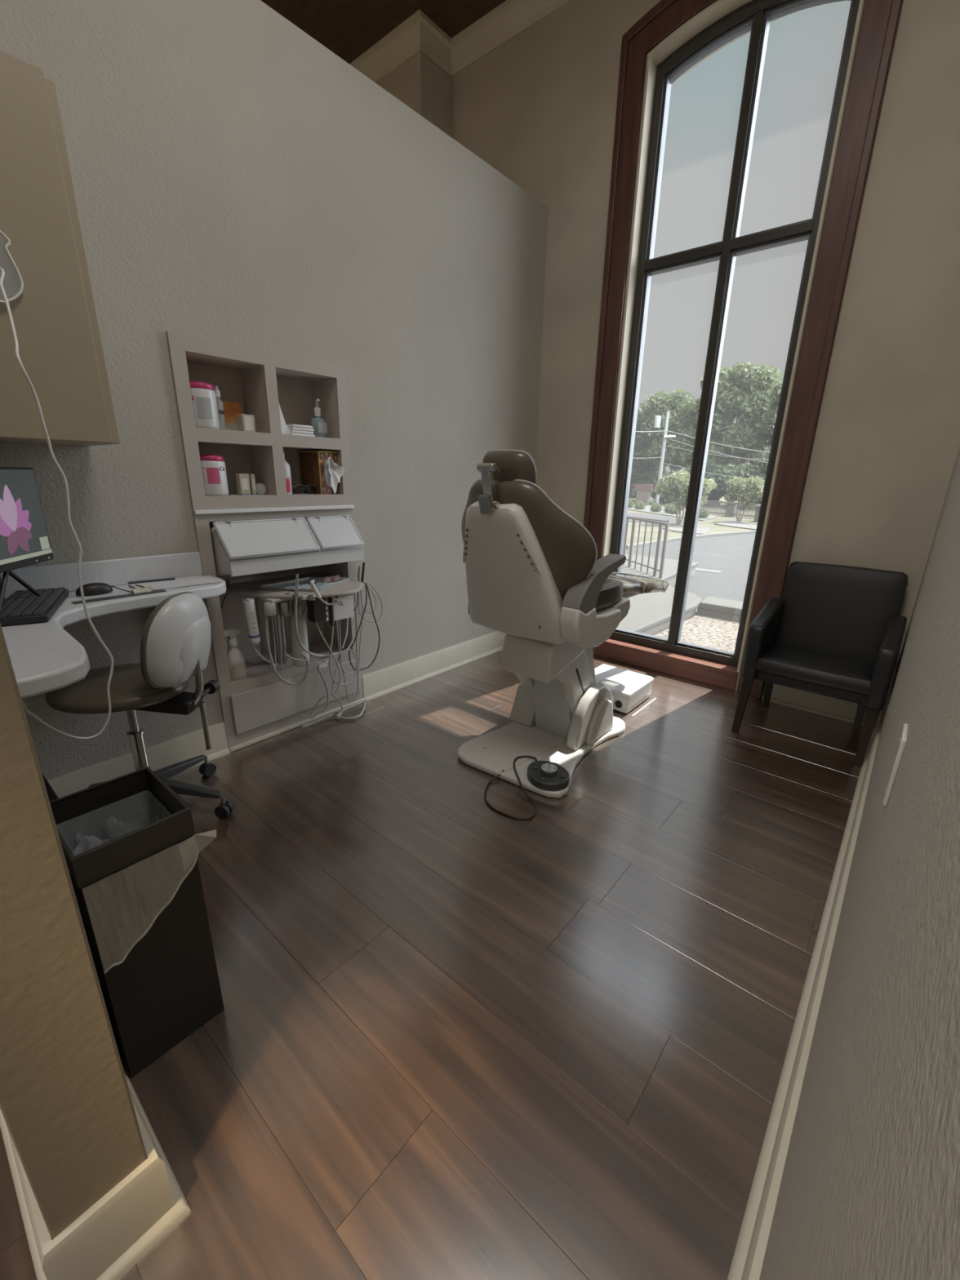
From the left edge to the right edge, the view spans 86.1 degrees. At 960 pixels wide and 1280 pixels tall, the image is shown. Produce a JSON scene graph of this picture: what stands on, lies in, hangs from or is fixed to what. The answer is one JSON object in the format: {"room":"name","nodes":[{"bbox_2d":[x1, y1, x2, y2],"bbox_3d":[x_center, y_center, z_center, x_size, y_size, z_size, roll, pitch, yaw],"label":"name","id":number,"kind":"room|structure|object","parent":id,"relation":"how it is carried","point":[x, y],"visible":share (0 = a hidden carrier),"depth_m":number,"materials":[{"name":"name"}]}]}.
{"room":"dental clinic","nodes":[
{"label":"dental clinic","id":0,"kind":"room"},
{"bbox_2d":[0,622,147,1239],"bbox_3d":[-1.152,-0.508,0.885,1.580,2.785,0.124,15,23,38],"label":"wall","id":1,"kind":"structure","parent":0,"point":[67,1108],"depth_m":0.67,"materials":[{"name":"beige paint"}]},
{"bbox_2d":[0,1063,191,1279],"bbox_3d":[-1.165,0.753,1.277,1.612,0.145,0.188,15,23,38],"label":"baseboard","id":2,"kind":"structure","parent":1,"relation":"attached to","point":[110,1237],"depth_m":0.80,"materials":[{"name":"beige paint"}]},
{"bbox_2d":[0,551,226,698],"bbox_3d":[-1.025,-0.038,1.544,0.882,0.293,0.791,15,23,38],"label":"desk","id":3,"kind":"object","parent":1,"relation":"attached to","point":[45,658],"visible":0.59,"depth_m":1.63,"materials":[{"name":"white laminate"}]},
{"bbox_2d":[0,466,53,609],"bbox_3d":[-1.343,-0.272,1.426,0.056,0.398,0.400,-2,18,-10],"label":"computer monitor","id":4,"kind":"object","parent":3,"relation":"on","point":[24,541],"visible":0.94,"depth_m":1.49,"materials":[{"name":"black plastic"}]},
{"bbox_2d":[0,586,69,626],"bbox_3d":[-1.317,-0.103,1.502,0.136,0.027,0.370,-9,20,-29],"label":"keyboard","id":5,"kind":"object","parent":3,"relation":"on","point":[22,606],"visible":0.98,"depth_m":1.45,"materials":[{"name":"black plastic"}]},
{"bbox_2d":[75,582,135,595],"bbox_3d":[-1.265,-0.180,1.735,0.112,0.036,0.171,15,23,38],"label":"computer mouse","id":6,"kind":"object","parent":3,"relation":"on","point":[91,588],"visible":0.88,"depth_m":1.70,"materials":[{"name":"black plastic"}]},
{"bbox_2d":[71,589,165,604],"bbox_3d":[-1.175,-0.143,1.682,0.032,0.004,0.260,15,22,37],"label":"paper","id":7,"kind":"object","parent":3,"relation":"on","point":[157,590],"visible":1,"depth_m":1.67,"materials":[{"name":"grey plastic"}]},
{"bbox_2d":[130,585,152,593],"bbox_3d":[-1.155,-0.173,1.748,0.053,0.016,0.056,15,23,38],"label":"wrapper","id":8,"kind":"object","parent":3,"relation":"on","point":[146,588],"visible":1,"depth_m":1.74,"materials":[{"name":"beige paper"}]},
{"bbox_2d":[135,574,220,590],"bbox_3d":[-1.113,-0.213,1.901,0.177,0.005,0.244,15,23,38],"label":"paper stack","id":9,"kind":"object","parent":3,"relation":"on","point":[194,580],"visible":0.93,"depth_m":1.89,"materials":[{"name":"grey paper"}]},
{"bbox_2d":[128,577,174,584],"bbox_3d":[-1.207,-0.218,1.890,0.147,0.009,0.009,-13,23,-38],"label":"pen","id":10,"kind":"object","parent":9,"relation":"on","point":[173,578],"visible":1,"depth_m":1.89,"materials":[{"name":"grey plastic"}]},
{"bbox_2d":[0,0,548,780],"bbox_3d":[-0.659,-1.015,2.502,0.140,2.785,3.100,15,23,38],"label":"wall","id":11,"kind":"structure","parent":0,"point":[237,180],"depth_m":2.00,"materials":[{"name":"paint"}]},
{"bbox_2d":[0,49,119,445],"bbox_3d":[-1.322,-0.962,1.312,0.326,0.843,0.474,15,23,38],"label":"upper cabinet","id":12,"kind":"object","parent":11,"relation":"attached to","point":[55,316],"visible":1,"depth_m":1.31,"materials":[{"name":"beige laminate"}]},
{"bbox_2d":[0,230,23,303],"bbox_3d":[-1.206,-0.938,1.185,0.014,0.258,0.206,15,23,38],"label":"wall holder","id":13,"kind":"object","parent":12,"relation":"attached to","point":[8,243],"visible":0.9,"depth_m":1.26,"materials":[{"name":"grey plastic"}]},
{"bbox_2d":[0,267,113,739],"bbox_3d":[-1.069,-0.363,1.138,0.469,1.146,0.193,15,23,38],"label":"hanging cable","id":14,"kind":"object","parent":13,"relation":"hanging from","point":[2,275],"visible":0.98,"depth_m":1.08,"materials":[{"name":"white plastic"}]},
{"bbox_2d":[0,551,202,599],"bbox_3d":[-1.361,-0.221,1.768,0.018,0.093,0.765,15,23,38],"label":"backsplash","id":15,"kind":"structure","parent":11,"relation":"attached to","point":[120,571],"depth_m":1.81,"materials":[{"name":"white laminate"}]},
{"bbox_2d":[47,631,506,798],"bbox_3d":[-0.608,0.257,2.863,0.032,0.145,3.067,15,23,38],"label":"baseboard","id":16,"kind":"structure","parent":11,"relation":"attached to","point":[377,683],"depth_m":2.26,"materials":[{"name":"beige paint"}]},
{"bbox_2d":[260,0,506,63],"bbox_3d":[-1.430,-3.058,0.641,4.626,0.120,5.914,15,23,38],"label":"ceiling","id":17,"kind":"structure","parent":0,"point":[348,28],"depth_m":3.10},
{"bbox_2d":[376,52,450,136],"bbox_3d":[-0.764,-2.405,4.306,1.432,4.330,0.560,15,23,38],"label":"wall","id":18,"kind":"structure","parent":0,"point":[419,83],"depth_m":3.32,"materials":[{"name":"paint"}]},
{"bbox_2d":[0,649,862,1279],"bbox_3d":[-1.105,0.777,1.688,7.337,0.150,6.106,15,23,38],"label":"floor","id":19,"kind":"structure","parent":0,"point":[455,1037],"depth_m":1.25,"materials":[{"name":"brown wood"}]},
{"bbox_2d":[42,774,58,801],"bbox_3d":[-1.094,0.580,1.337,0.180,0.440,0.055,15,23,38],"label":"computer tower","id":20,"kind":"object","parent":19,"relation":"on","point":[52,796],"visible":0.13,"depth_m":1.26,"materials":[{"name":"black plastic"}]},
{"bbox_2d":[49,766,224,1077],"bbox_3d":[-0.715,0.600,1.115,0.276,0.552,0.230,15,23,38],"label":"waste bin","id":21,"kind":"object","parent":19,"relation":"on","point":[131,850],"visible":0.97,"depth_m":1.05,"materials":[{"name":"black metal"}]},
{"bbox_2d":[45,591,234,818],"bbox_3d":[-1.162,0.250,1.740,0.514,0.820,0.534,-6,19,-22],"label":"stool","id":22,"kind":"object","parent":19,"relation":"on","point":[175,641],"visible":0.8,"depth_m":1.68,"materials":[{"name":"leather"}]},
{"bbox_2d":[165,330,364,752],"bbox_3d":[-0.964,-0.399,2.399,0.284,1.663,0.744,15,23,38],"label":"built-in shelving unit","id":23,"kind":"object","parent":19,"relation":"on","point":[258,707],"visible":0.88,"depth_m":2.29,"materials":[{"name":"beige paint"}]},
{"bbox_2d":[189,381,219,429],"bbox_3d":[-1.080,-0.908,1.994,0.107,0.168,0.106,15,23,38],"label":"wipes canister","id":24,"kind":"object","parent":23,"relation":"in","point":[203,394],"visible":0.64,"depth_m":1.96,"materials":[{"name":"white plastic"}]},
{"bbox_2d":[200,453,228,496],"bbox_3d":[-1.082,-0.666,2.075,0.107,0.158,0.106,15,23,38],"label":"wipes canister","id":25,"kind":"object","parent":23,"relation":"in","point":[213,466],"visible":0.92,"depth_m":2.04,"materials":[{"name":"white plastic"}]},
{"bbox_2d":[214,386,224,414],"bbox_3d":[-1.045,-0.925,2.057,0.036,0.165,0.036,15,23,38],"label":"spray bottle","id":26,"kind":"object","parent":23,"relation":"in","point":[216,391],"visible":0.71,"depth_m":2.04,"materials":[{"name":"grey plastic"}]},
{"bbox_2d":[216,400,241,431],"bbox_3d":[-1.060,-0.940,2.172,0.021,0.122,0.105,15,23,38],"label":"box","id":27,"kind":"object","parent":23,"relation":"in","point":[228,421],"visible":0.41,"depth_m":2.16,"materials":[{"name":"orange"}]},
{"bbox_2d":[223,627,246,680],"bbox_3d":[-1.086,0.063,2.267,0.069,0.235,0.088,15,23,38],"label":"spray bottle","id":28,"kind":"object","parent":23,"relation":"in","point":[237,665],"visible":0.84,"depth_m":2.26,"materials":[{"name":"white plastic"}]},
{"bbox_2d":[236,413,256,431],"bbox_3d":[-0.966,-0.895,2.125,0.050,0.068,0.052,15,23,38],"label":"carton","id":29,"kind":"object","parent":23,"relation":"in","point":[245,422],"visible":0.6,"depth_m":2.11,"materials":[{"name":"beige cardboard"}]},
{"bbox_2d":[234,493,262,495],"bbox_3d":[-0.993,-0.623,2.201,0.080,0.004,0.085,15,23,38],"label":"glass slab","id":30,"kind":"object","parent":23,"relation":"in","point":[234,494],"visible":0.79,"depth_m":2.18,"materials":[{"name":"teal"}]},
{"bbox_2d":[235,473,250,494],"bbox_3d":[-1.001,-0.660,2.174,0.036,0.083,0.042,15,23,38],"label":"carton","id":31,"kind":"object","parent":30,"relation":"on","point":[242,480],"visible":1,"depth_m":2.16,"materials":[{"name":"beige cardboard"}]},
{"bbox_2d":[248,474,256,493],"bbox_3d":[-0.977,-0.668,2.201,0.036,0.082,0.018,15,23,38],"label":"carton","id":32,"kind":"object","parent":30,"relation":"on","point":[251,477],"visible":0.8,"depth_m":2.19,"materials":[{"name":"beige cardboard"}]},
{"bbox_2d":[255,483,266,494],"bbox_3d":[-0.964,-0.661,2.247,0.026,0.047,0.047,15,23,38],"label":"tape roll","id":33,"kind":"object","parent":23,"relation":"in","point":[260,488],"visible":0.81,"depth_m":2.24,"materials":[{"name":"grey plastic"}]},
{"bbox_2d":[279,405,292,435],"bbox_3d":[-0.885,-0.985,2.252,0.081,0.166,0.090,15,23,38],"label":"wedge","id":34,"kind":"object","parent":23,"relation":"in","point":[285,429],"visible":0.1,"depth_m":2.24,"materials":[{"name":"white"}]},
{"bbox_2d":[283,453,292,494],"bbox_3d":[-0.881,-0.744,2.298,0.067,0.178,0.066,15,23,38],"label":"bottle","id":35,"kind":"object","parent":23,"relation":"in","point":[287,469],"visible":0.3,"depth_m":2.29,"materials":[{"name":"white plastic"}]},
{"bbox_2d":[210,515,364,576],"bbox_3d":[-0.837,-0.429,2.288,0.204,0.226,0.648,15,23,38],"label":"storage bin","id":36,"kind":"object","parent":23,"relation":"attached to","point":[231,540],"visible":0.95,"depth_m":2.18,"materials":[{"name":"white plastic"}]},
{"bbox_2d":[229,546,364,577],"bbox_3d":[-0.776,-0.351,2.261,0.012,0.062,0.643,15,23,38],"label":"board","id":37,"kind":"object","parent":36,"relation":"attached to","point":[268,564],"visible":1,"depth_m":2.22,"materials":[{"name":"plastic"}]},
{"bbox_2d":[286,424,315,436],"bbox_3d":[-0.833,-0.948,2.333,0.115,0.048,0.116,15,23,38],"label":"stack","id":38,"kind":"object","parent":23,"relation":"in","point":[296,429],"visible":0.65,"depth_m":2.29,"materials":[{"name":"white paper"}]},
{"bbox_2d":[292,484,316,493],"bbox_3d":[-0.845,-0.708,2.400,0.119,0.042,0.147,15,23,38],"label":"goggles","id":39,"kind":"object","parent":23,"relation":"in","point":[300,488],"visible":0.85,"depth_m":2.36,"materials":[{"name":"black plastic"}]},
{"bbox_2d":[310,398,327,437],"bbox_3d":[-0.748,-1.022,2.374,0.070,0.168,0.066,15,23,38],"label":"pump bottle","id":40,"kind":"object","parent":23,"relation":"in","point":[319,424],"visible":0.9,"depth_m":2.36,"materials":[{"name":"teal plastic"}]},
{"bbox_2d":[299,450,344,494],"bbox_3d":[-0.752,-0.800,2.459,0.197,0.194,0.113,15,23,38],"label":"tissue box","id":41,"kind":"object","parent":23,"relation":"in","point":[319,468],"visible":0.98,"depth_m":2.42,"materials":[{"name":"brown cardboard"}]},
{"bbox_2d":[221,562,382,728],"bbox_3d":[-0.853,0.019,2.497,0.616,0.801,0.646,7,19,19],"label":"dental delivery unit","id":42,"kind":"object","parent":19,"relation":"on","point":[333,603],"visible":0.98,"depth_m":2.33,"materials":[{"name":"beige paint"}]},
{"bbox_2d":[260,597,292,603],"bbox_3d":[-0.852,-0.194,2.271,0.100,0.014,0.200,15,23,38],"label":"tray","id":43,"kind":"object","parent":42,"relation":"on","point":[268,600],"depth_m":2.20,"materials":[{"name":"plastic"}]},
{"bbox_2d":[225,571,362,598],"bbox_3d":[-0.837,-0.242,2.376,0.515,0.016,0.565,15,23,38],"label":"countertop","id":44,"kind":"structure","parent":42,"relation":"on","point":[250,588],"depth_m":2.30,"materials":[{"name":"beige paint"}]},
{"bbox_2d":[288,611,309,666],"bbox_3d":[-0.839,-0.008,2.384,0.076,0.262,0.076,15,23,38],"label":"water bottle","id":45,"kind":"object","parent":42,"relation":"on","point":[296,648],"depth_m":2.36,"materials":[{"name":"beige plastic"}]},
{"bbox_2d":[259,577,350,591],"bbox_3d":[-0.806,-0.262,2.388,0.325,0.014,0.257,4,18,8],"label":"tray","id":46,"kind":"object","parent":42,"relation":"on","point":[279,585],"visible":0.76,"depth_m":2.39,"materials":[{"name":"white plastic"}]},
{"bbox_2d":[282,582,308,590],"bbox_3d":[-0.827,-0.240,2.311,0.064,0.010,0.110,6,18,13],"label":"pouch","id":47,"kind":"object","parent":46,"relation":"on","point":[291,587],"visible":0.61,"depth_m":2.29,"materials":[{"name":"blue plastic"}]},
{"bbox_2d":[310,582,326,589],"bbox_3d":[-0.734,-0.246,2.336,0.044,0.009,0.120,0,18,-3],"label":"pouch","id":48,"kind":"object","parent":46,"relation":"on","point":[318,584],"visible":0.81,"depth_m":2.34,"materials":[{"name":"blue plastic"}]},
{"bbox_2d":[314,575,339,582],"bbox_3d":[-0.729,-0.297,2.458,0.076,0.029,0.102,15,23,38],"label":"goggles","id":49,"kind":"object","parent":46,"relation":"on","point":[336,578],"visible":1,"depth_m":2.43,"materials":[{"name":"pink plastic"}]},
{"bbox_2d":[457,449,668,798],"bbox_3d":[0.445,-0.188,2.438,0.631,1.287,1.420,14,22,35],"label":"dental chair","id":50,"kind":"object","parent":19,"relation":"on","point":[535,576],"visible":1,"depth_m":1.99,"materials":[{"name":"beige plastic"}]},
{"bbox_2d":[484,755,569,819],"bbox_3d":[0.177,0.563,2.048,0.280,0.087,0.364,15,23,38],"label":"foot pedal","id":51,"kind":"object","parent":50,"relation":"on","point":[544,775],"visible":1,"depth_m":2.04,"materials":[{"name":"grey plastic"}]},
{"bbox_2d":[461,480,595,600],"bbox_3d":[0.124,-0.317,1.966,0.617,0.564,0.246,15,23,38],"label":"backrest","id":52,"kind":"object","parent":50,"relation":"on","point":[546,554],"depth_m":1.83,"materials":[{"name":"white plastic"}]},
{"bbox_2d":[595,578,623,610],"bbox_3d":[0.321,-0.210,2.248,0.555,0.137,0.550,15,23,38],"label":"seat cushion","id":53,"kind":"object","parent":50,"relation":"on","point":[610,597],"depth_m":2.09,"materials":[{"name":"brown leather"}]},
{"bbox_2d":[607,575,641,594],"bbox_3d":[0.672,-0.296,2.652,0.397,0.140,0.752,15,23,38],"label":"cushion","id":54,"kind":"object","parent":50,"relation":"on","point":[632,584],"depth_m":2.48,"materials":[{"name":"brown leather"}]},
{"bbox_2d":[594,663,653,713],"bbox_3d":[0.766,0.271,2.928,0.330,0.116,0.343,15,23,38],"label":"junction box","id":55,"kind":"object","parent":19,"relation":"on","point":[628,689],"visible":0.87,"depth_m":2.85,"materials":[{"name":"white plastic"}]},
{"bbox_2d":[631,697,656,715],"bbox_3d":[0.912,0.369,2.844,0.010,0.002,0.310,15,23,38],"label":"tape","id":56,"kind":"object","parent":19,"relation":"on","point":[654,699],"visible":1,"depth_m":2.84,"materials":[{"name":"beige plastic"}]},
{"bbox_2d":[731,561,907,766],"bbox_3d":[1.649,0.072,2.488,0.566,0.812,0.522,15,23,38],"label":"armchair","id":57,"kind":"object","parent":19,"relation":"on","point":[834,631],"visible":1,"depth_m":2.48,"materials":[{"name":"black leather"}]},
{"bbox_2d":[755,644,875,694],"bbox_3d":[1.637,0.126,2.489,0.533,0.106,0.467,15,23,38],"label":"seat cushion","id":58,"kind":"object","parent":57,"relation":"on","point":[824,669],"depth_m":2.39,"materials":[{"name":"black leather"}]},
{"bbox_2d":[349,0,959,723],"bbox_3d":[0.480,-2.044,3.257,4.486,4.330,0.642,15,23,38],"label":"wall","id":59,"kind":"structure","parent":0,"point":[539,108],"depth_m":2.53,"materials":[{"name":"paint"}]},
{"bbox_2d":[583,0,903,698],"bbox_3d":[1.285,-1.494,2.927,1.238,3.513,0.315,15,23,38],"label":"window","id":60,"kind":"structure","parent":59,"relation":"attached to","point":[704,27],"depth_m":2.72,"materials":[{"name":"red wood"}]},
{"bbox_2d":[761,684,866,725],"bbox_3d":[1.209,0.153,3.301,2.163,0.145,0.032,15,23,38],"label":"baseboard","id":61,"kind":"structure","parent":59,"relation":"attached to","point":[841,709],"depth_m":2.81,"materials":[{"name":"beige paint"}]},
{"bbox_2d":[759,446,959,1279],"bbox_3d":[0.288,-0.720,-0.079,0.140,3.830,5.774,15,23,38],"label":"wall","id":62,"kind":"structure","parent":0,"point":[869,1189],"depth_m":0.35,"materials":[{"name":"paint"}]},
{"bbox_2d":[727,702,886,1279],"bbox_3d":[0.187,1.017,0.534,0.032,0.145,5.774,15,23,38],"label":"baseboard","id":63,"kind":"structure","parent":62,"relation":"attached to","point":[747,1262],"depth_m":1.02,"materials":[{"name":"beige paint"}]},
{"bbox_2d":[882,723,908,805],"bbox_3d":[0.625,0.187,0.773,0.007,0.110,0.070,15,23,38],"label":"cover plate","id":64,"kind":"object","parent":62,"relation":"attached to","point":[901,744],"visible":1,"depth_m":0.75,"materials":[{"name":"white plastic"}]},
{"label":"outside","id":65,"kind":"structure","parent":0,"visible":0},
{"bbox_3d":[32.292,-13.807,51.840,100.000,0.780,116.440,15,23,38],"label":"ground","id":66,"kind":"structure","parent":65,"visible":0},
{"bbox_2d":[617,554,701,635],"bbox_3d":[-0.291,-1.021,7.941,7.410,0.500,4.730,15,23,38],"label":"sidewalk","id":67,"kind":"structure","parent":66,"relation":"on","point":[648,613],"depth_m":5.26,"materials":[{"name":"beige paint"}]},
{"bbox_2d":[622,515,669,578],"bbox_3d":[2.145,-1.368,7.229,0.051,0.689,1.720,-2,18,-11],"label":"iron railing","id":68,"kind":"object","parent":67,"relation":"on","point":[660,523],"visible":0.7,"depth_m":6.76,"materials":[{"name":"grey metal"}]},
{"bbox_2d":[622,515,669,555],"bbox_3d":[1.953,-1.562,7.791,0.027,0.709,2.079,-10,21,-31],"label":"handrail","id":69,"kind":"object","parent":67,"relation":"on","point":[668,521],"visible":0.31,"depth_m":7.25,"materials":[{"name":"grey metal"}]},
{"bbox_2d":[653,614,739,652],"bbox_3d":[2.591,0.335,3.962,2.555,0.290,1.850,15,23,38],"label":"gravel bed","id":70,"kind":"object","parent":66,"relation":"on","point":[702,630],"visible":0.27,"depth_m":4.71,"materials":[{"name":"beige gravel"}]},
{"bbox_2d":[696,595,743,622],"bbox_3d":[5.211,0.579,3.147,7.669,0.420,0.380,16,23,39],"label":"curb","id":71,"kind":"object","parent":66,"relation":"on","point":[710,606],"depth_m":5.24,"materials":[{"name":"beige paint"}]},
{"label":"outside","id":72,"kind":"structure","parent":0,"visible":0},
{"bbox_2d":[626,491,757,544],"bbox_3d":[4.249,-13.227,46.511,64.000,0.250,60.750,15,23,38],"label":"lawn","id":73,"kind":"structure","parent":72,"point":[710,523],"depth_m":15.68,"materials":[{"name":"green plant"}]},
{"bbox_2d":[628,475,638,497],"bbox_3d":[10.616,-12.871,38.380,4.192,5.076,5.046,15,23,38],"label":"tree","id":74,"kind":"object","parent":73,"relation":"on","point":[633,494],"visible":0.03,"depth_m":37.63,"materials":[{"name":"green plant"}]},
{"bbox_2d":[628,497,656,505],"bbox_3d":[8.531,-7.612,28.493,2.468,0.478,0.400,15,23,38],"label":"hedge","id":75,"kind":"object","parent":73,"relation":"on","point":[651,502],"visible":0.17,"depth_m":27.82,"materials":[{"name":"green plant"}]},
{"bbox_2d":[634,484,653,505],"bbox_3d":[8.614,-7.581,27.162,0.943,1.237,0.190,15,23,38],"label":"roadside sign","id":76,"kind":"object","parent":73,"relation":"on","point":[642,491],"visible":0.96,"depth_m":27.03,"materials":[{"name":"brown"}]},
{"bbox_2d":[630,406,668,499],"bbox_3d":[11.481,-12.837,35.358,3.405,6.098,3.822,17,24,41],"label":"tree","id":77,"kind":"object","parent":73,"relation":"on","point":[645,471],"visible":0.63,"depth_m":34.26,"materials":[{"name":"green plant"}]},
{"bbox_2d":[639,388,698,502],"bbox_3d":[12.239,-11.986,31.992,4.377,6.562,3.924,15,23,38],"label":"tree","id":78,"kind":"object","parent":73,"relation":"on","point":[682,420],"visible":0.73,"depth_m":30.74,"materials":[{"name":"green plant"}]},
{"bbox_2d":[627,504,717,520],"bbox_3d":[8.172,-6.129,24.098,3.036,0.040,12.838,-2,18,-8],"label":"gravel strip","id":79,"kind":"object","parent":73,"relation":"on","point":[646,509],"visible":0.41,"depth_m":21.47,"materials":[{"name":"beige gravel"}]},
{"bbox_2d":[627,499,634,507],"bbox_3d":[7.154,-6.513,24.671,0.520,0.492,0.566,15,23,38],"label":"bush","id":80,"kind":"object","parent":79,"relation":"on","point":[630,504],"visible":0.59,"depth_m":24.54,"materials":[{"name":"green plant"}]},
{"bbox_2d":[633,500,645,509],"bbox_3d":[7.305,-6.120,23.452,0.520,0.492,0.566,15,23,38],"label":"bush","id":81,"kind":"object","parent":79,"relation":"on","point":[639,505],"visible":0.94,"depth_m":23.36,"materials":[{"name":"green plant"}]},
{"bbox_2d":[649,502,662,511],"bbox_3d":[7.558,-5.659,22.022,0.520,0.492,0.566,15,23,38],"label":"bush","id":82,"kind":"object","parent":79,"relation":"on","point":[655,508],"visible":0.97,"depth_m":21.92,"materials":[{"name":"green plant"}]},
{"bbox_2d":[662,502,673,512],"bbox_3d":[7.941,-5.466,21.445,0.520,0.492,0.566,15,23,38],"label":"bush","id":83,"kind":"object","parent":79,"relation":"on","point":[666,507],"visible":0.38,"depth_m":21.37,"materials":[{"name":"green plant"}]},
{"bbox_2d":[667,503,681,514],"bbox_3d":[7.886,-5.257,20.784,0.520,0.492,0.566,15,23,38],"label":"bush","id":84,"kind":"object","parent":79,"relation":"on","point":[673,509],"visible":0.62,"depth_m":20.70,"materials":[{"name":"green plant"}]},
{"bbox_2d":[698,506,710,518],"bbox_3d":[8.165,-4.640,18.871,0.520,0.492,0.566,15,23,38],"label":"bush","id":85,"kind":"object","parent":79,"relation":"on","point":[703,513],"visible":0.77,"depth_m":18.75,"materials":[{"name":"green plant"}]},
{"bbox_2d":[662,524,710,534],"bbox_3d":[6.051,-3.267,15.015,1.233,0.035,3.339,9,19,24],"label":"gravel bed","id":86,"kind":"object","parent":73,"relation":"on","point":[700,529],"visible":0.43,"depth_m":14.58,"materials":[{"name":"beige gravel"}]},
{"bbox_2d":[650,458,725,506],"bbox_3d":[11.967,-8.805,29.138,4.211,3.160,3.131,15,23,38],"label":"tree","id":87,"kind":"object","parent":73,"relation":"on","point":[713,495],"visible":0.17,"depth_m":28.24,"materials":[{"name":"green plant"}]},
{"bbox_2d":[626,529,755,549],"bbox_3d":[13.374,-3.673,16.983,29.786,0.170,3.656,-7,19,-23],"label":"kerb","id":88,"kind":"object","parent":73,"relation":"on","point":[753,531],"visible":0.21,"depth_m":13.00,"materials":[{"name":"concrete"}]},
{"bbox_2d":[635,411,769,503],"bbox_3d":[10.917,-8.548,24.106,9.122,4.828,5.128,15,23,38],"label":"utility pole","id":89,"kind":"object","parent":73,"relation":"on","point":[658,418],"visible":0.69,"depth_m":27.33,"materials":[{"name":"grey"}]},
{"bbox_2d":[699,500,760,519],"bbox_3d":[9.945,-5.106,20.120,0.036,0.580,3.603,-7,19,-24],"label":"iron fence","id":90,"kind":"object","parent":73,"relation":"on","point":[708,501],"visible":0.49,"depth_m":20.61,"materials":[{"name":"grey metal"}]},
{"bbox_2d":[724,501,739,516],"bbox_3d":[9.995,-5.172,20.401,0.396,0.616,0.600,15,23,38],"label":"column","id":91,"kind":"structure","parent":73,"relation":"on","point":[730,506],"depth_m":20.21,"materials":[{"name":"beige concrete"}]},
{"bbox_2d":[714,520,756,529],"bbox_3d":[8.325,-3.755,16.676,1.243,0.040,3.729,10,20,26],"label":"mulch","id":92,"kind":"object","parent":73,"relation":"on","point":[731,523],"visible":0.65,"depth_m":16.27,"materials":[{"name":"beige gravel"}]},
{"bbox_2d":[724,475,764,521],"bbox_3d":[8.991,-4.724,17.271,1.552,1.566,0.973,15,23,38],"label":"tree","id":93,"kind":"object","parent":92,"relation":"on","point":[750,490],"visible":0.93,"depth_m":17.07,"materials":[{"name":"green plant"}]},
{"bbox_2d":[693,360,783,466],"bbox_3d":[14.632,-11.412,28.681,5.666,7.574,3.762,15,23,38],"label":"tree","id":94,"kind":"object","parent":73,"relation":"on","point":[762,386],"visible":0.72,"depth_m":27.51,"materials":[{"name":"green plant"}]},
{"bbox_2d":[706,445,771,509],"bbox_3d":[13.824,-8.213,26.278,4.216,3.230,2.910,15,23,38],"label":"tree","id":95,"kind":"object","parent":73,"relation":"on","point":[746,470],"visible":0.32,"depth_m":25.68,"materials":[{"name":"green plant"}]},
{"bbox_2d":[753,504,760,521],"bbox_3d":[9.892,-4.398,17.986,0.471,0.608,0.600,15,23,38],"label":"column","id":96,"kind":"structure","parent":73,"relation":"on","point":[757,507],"depth_m":17.86,"materials":[{"name":"grey concrete"}]},
{"bbox_2d":[769,413,777,435],"bbox_3d":[16.156,-9.785,26.184,2.724,6.056,3.712,15,23,38],"label":"tree","id":97,"kind":"object","parent":73,"relation":"on","point":[775,415],"visible":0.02,"depth_m":25.85,"materials":[{"name":"green plant"}]},
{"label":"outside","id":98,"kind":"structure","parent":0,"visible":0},
{"bbox_2d":[625,533,755,614],"bbox_3d":[19.555,-1.471,10.790,34.000,0.220,30.300,15,23,38],"label":"parking lot","id":99,"kind":"structure","parent":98,"point":[731,555],"depth_m":9.35,"materials":[{"name":"grey asphalt"}]},
{"bbox_2d":[695,568,721,573],"bbox_3d":[3.585,-1.160,8.445,0.700,0.007,0.220,15,23,38],"label":"road marking","id":100,"kind":"object","parent":99,"relation":"on","point":[696,569],"visible":0.64,"depth_m":8.32,"materials":[{"name":"white paint"}]},
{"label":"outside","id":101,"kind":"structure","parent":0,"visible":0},
{"bbox_2d":[626,512,684,524],"bbox_3d":[5.994,-4.470,18.792,3.007,0.025,5.698,5,18,12],"label":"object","id":102,"kind":"structure","parent":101,"point":[672,520],"depth_m":18.82,"materials":[{"name":"concrete"}]},
{"bbox_2d":[653,470,717,524],"bbox_3d":[6.202,-4.365,15.778,1.776,1.683,1.074,15,23,38],"label":"tree","id":103,"kind":"object","parent":102,"relation":"on","point":[676,488],"visible":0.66,"depth_m":15.61,"materials":[{"name":"green plant"}]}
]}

